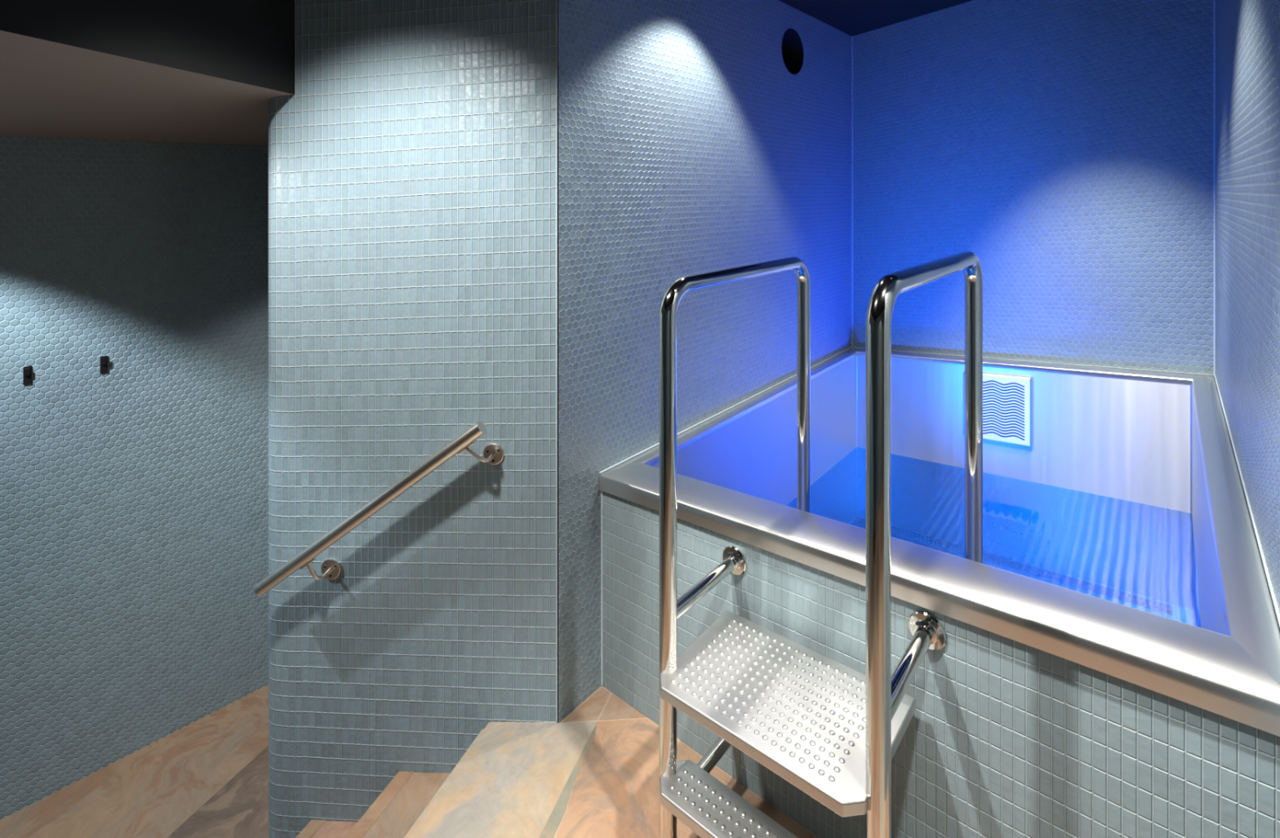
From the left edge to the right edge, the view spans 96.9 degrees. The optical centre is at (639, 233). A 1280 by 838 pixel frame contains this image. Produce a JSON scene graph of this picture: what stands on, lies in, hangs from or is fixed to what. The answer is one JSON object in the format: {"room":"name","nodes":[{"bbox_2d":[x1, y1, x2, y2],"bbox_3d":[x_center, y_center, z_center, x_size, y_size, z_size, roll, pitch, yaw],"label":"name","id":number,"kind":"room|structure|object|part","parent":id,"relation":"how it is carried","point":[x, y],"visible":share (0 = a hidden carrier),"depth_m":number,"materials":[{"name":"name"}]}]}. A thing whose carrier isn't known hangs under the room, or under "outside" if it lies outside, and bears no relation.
{"room":"spa plunge pool room","nodes":[
{"label":"spa plunge pool room","id":0,"kind":"room"},
{"bbox_2d":[0,135,268,820],"bbox_3d":[-2.204,0.911,2.314,3.733,2.826,0.060,0,0,-42],"label":"wall","id":1,"kind":"structure","parent":0,"point":[134,495],"depth_m":2.34,"materials":[{"name":"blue tile"}]},
{"bbox_2d":[22,365,31,385],"bbox_3d":[-2.323,0.541,2.152,0.022,0.069,0.018,0,0,-42],"label":"coat hook","id":2,"kind":"object","parent":1,"relation":"attached to","point":[27,371],"visible":1,"depth_m":2.15,"materials":[{"name":"black metal"}]},
{"bbox_2d":[100,355,107,373],"bbox_3d":[-2.167,0.533,2.295,0.022,0.069,0.018,0,0,-42],"label":"coat hook","id":3,"kind":"object","parent":1,"relation":"attached to","point":[104,360],"visible":1,"depth_m":2.29,"materials":[{"name":"black metal"}]},
{"bbox_2d":[0,684,268,837],"bbox_3d":[-1.877,2.164,1.979,2.299,0.366,5.395,0,0,20],"label":"floor","id":4,"kind":"structure","parent":0,"point":[208,778],"depth_m":2.17,"materials":[{"name":"beige stone"}]},
{"bbox_2d":[295,771,450,837],"bbox_3d":[-1.415,1.960,0.175,0.588,0.444,3.740,0,0,20],"label":"staircase","id":5,"kind":"structure","parent":4,"relation":"on","point":[397,809],"depth_m":1.76,"materials":[{"name":"beige stone"}]},
{"bbox_2d":[404,729,483,837],"bbox_3d":[-1.142,1.708,0.060,0.013,0.269,3.715,0,0,20],"label":"trim","id":6,"kind":"structure","parent":5,"relation":"attached to","point":[479,734],"depth_m":1.62,"materials":[{"name":"beige stone"}]},
{"bbox_2d":[0,0,294,146],"bbox_3d":[-2.300,-0.641,1.359,2.600,0.756,5.682,0,0,0],"label":"ceiling","id":7,"kind":"structure","parent":0,"point":[180,71],"depth_m":1.68,"materials":[{"name":"black paint"}]},
{"bbox_2d":[268,0,558,837],"bbox_3d":[-0.770,0.529,2.493,1.022,3.216,1.381,0,0,0],"label":"wall pillar","id":8,"kind":"structure","parent":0,"point":[412,153],"depth_m":1.85,"materials":[{"name":"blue tile"}]},
{"bbox_2d":[253,422,503,596],"bbox_3d":[-0.835,0.873,1.812,0.793,0.580,0.096,0,0,6],"label":"handrail","id":9,"kind":"object","parent":8,"relation":"attached to","point":[493,453],"visible":1,"depth_m":1.77,"materials":[{"name":"silver metal"}]},
{"bbox_2d":[405,685,818,837],"bbox_3d":[0.433,1.576,-0.282,3.193,0.436,4.000,0,0,20],"label":"floor","id":10,"kind":"structure","parent":0,"point":[508,784],"depth_m":1.60,"materials":[{"name":"beige stone"}]},
{"bbox_2d":[558,0,851,723],"bbox_3d":[0.528,0.184,2.646,0.001,2.780,2.313,0,0,43],"label":"wall","id":11,"kind":"structure","parent":0,"point":[688,144],"depth_m":2.24,"materials":[{"name":"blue tile"}]},
{"bbox_2d":[555,0,557,722],"bbox_3d":[-0.264,0.237,1.802,0.005,2.631,0.005,0,0,0],"label":"trim","id":12,"kind":"structure","parent":11,"relation":"attached to","point":[556,0],"depth_m":1.80,"materials":[{"name":"grey metal"}]},
{"bbox_2d":[781,28,803,75],"bbox_3d":[0.708,-0.929,3.002,0.220,0.249,0.236,0,0,43],"label":"air duct","id":13,"kind":"object","parent":11,"relation":"attached to","point":[792,47],"visible":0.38,"depth_m":3.03,"materials":[{"name":"black paint"}]},
{"bbox_2d":[599,346,1279,626],"bbox_3d":[1.155,0.711,2.171,1.568,0.214,2.116,0,0,43],"label":"trim","id":14,"kind":"structure","parent":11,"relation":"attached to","point":[1234,451],"depth_m":2.12,"materials":[{"name":"silver metal"}]},
{"bbox_2d":[778,0,973,36],"bbox_3d":[-0.200,-1.114,1.400,6.800,0.609,6.400,0,0,0],"label":"ceiling","id":15,"kind":"structure","parent":0,"point":[851,17],"depth_m":3.07,"materials":[{"name":"paint"}]},
{"bbox_2d":[599,347,1279,737],"bbox_3d":[1.154,1.196,2.170,1.563,1.174,2.118,0,0,43],"label":"plunge pool","id":16,"kind":"object","parent":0,"point":[1153,438],"visible":0.23,"depth_m":1.95,"materials":[{"name":"silver metal"}]},
{"bbox_2d":[659,251,982,837],"bbox_3d":[0.472,0.892,1.433,0.570,1.689,0.773,0,0,43],"label":"pool ladder","id":17,"kind":"object","parent":16,"relation":"attached to","point":[831,730],"visible":1,"depth_m":1.25,"materials":[{"name":"silver metal"}]},
{"bbox_3d":[0.303,0.907,1.614,0.042,1.660,0.737,0,0,43],"label":"grab rail","id":18,"kind":"part","parent":17,"relation":"part of","materials":[{"name":"silver metal"}]},
{"bbox_3d":[0.666,0.877,1.279,0.042,1.660,0.737,0,0,43],"label":"grab rail","id":19,"kind":"part","parent":17,"relation":"part of","materials":[{"name":"silver metal"}]},
{"bbox_2d":[786,447,1200,627],"bbox_3d":[1.172,1.278,2.194,1.424,0.187,1.873,0,0,43],"label":"water","id":20,"kind":"object","parent":16,"relation":"in","point":[1141,557],"visible":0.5,"depth_m":2.37,"materials":[{"name":"blue liquid"}]},
{"bbox_2d":[963,371,1032,446],"bbox_3d":[1.804,0.884,2.873,0.230,0.349,0.215,0,0,0],"label":"grille","id":21,"kind":"object","parent":16,"relation":"attached to","point":[1007,396],"depth_m":2.83,"materials":[{"name":"white plastic"}]},
{"bbox_2d":[602,491,1279,837],"bbox_3d":[0.471,1.155,1.433,1.565,0.817,0.080,0,0,43],"label":"wall","id":22,"kind":"structure","parent":0,"point":[1004,737],"depth_m":1.17,"materials":[{"name":"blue tile"}]},
{"bbox_2d":[600,490,602,685],"bbox_3d":[-0.130,1.206,1.934,0.006,0.668,0.006,0,0,0],"label":"trim","id":23,"kind":"structure","parent":22,"relation":"attached to","point":[601,491],"depth_m":1.93,"materials":[{"name":"grey metal"}]},
{"bbox_2d":[853,0,1214,377],"bbox_3d":[1.895,-0.136,2.970,1.605,2.331,0.060,0,0,43],"label":"wall","id":24,"kind":"structure","parent":0,"point":[1066,146],"depth_m":2.81,"materials":[{"name":"blue tile"}]},
{"bbox_2d":[851,35,853,346],"bbox_3d":[1.300,-0.252,3.477,0.007,1.906,0.007,0,0,0],"label":"trim","id":25,"kind":"structure","parent":24,"relation":"attached to","point":[852,36],"depth_m":3.47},
{"bbox_2d":[1213,0,1215,375],"bbox_3d":[2.446,-0.344,2.416,0.006,1.906,0.006,0,0,0],"label":"trim","id":26,"kind":"structure","parent":24,"relation":"attached to","point":[1214,0],"depth_m":2.41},
{"bbox_2d":[1215,0,1279,614],"bbox_3d":[1.609,0.087,1.466,0.060,2.778,2.575,0,0,43],"label":"wall","id":27,"kind":"structure","parent":0,"point":[1247,32],"depth_m":1.39,"materials":[{"name":"blue tile"}]}
]}

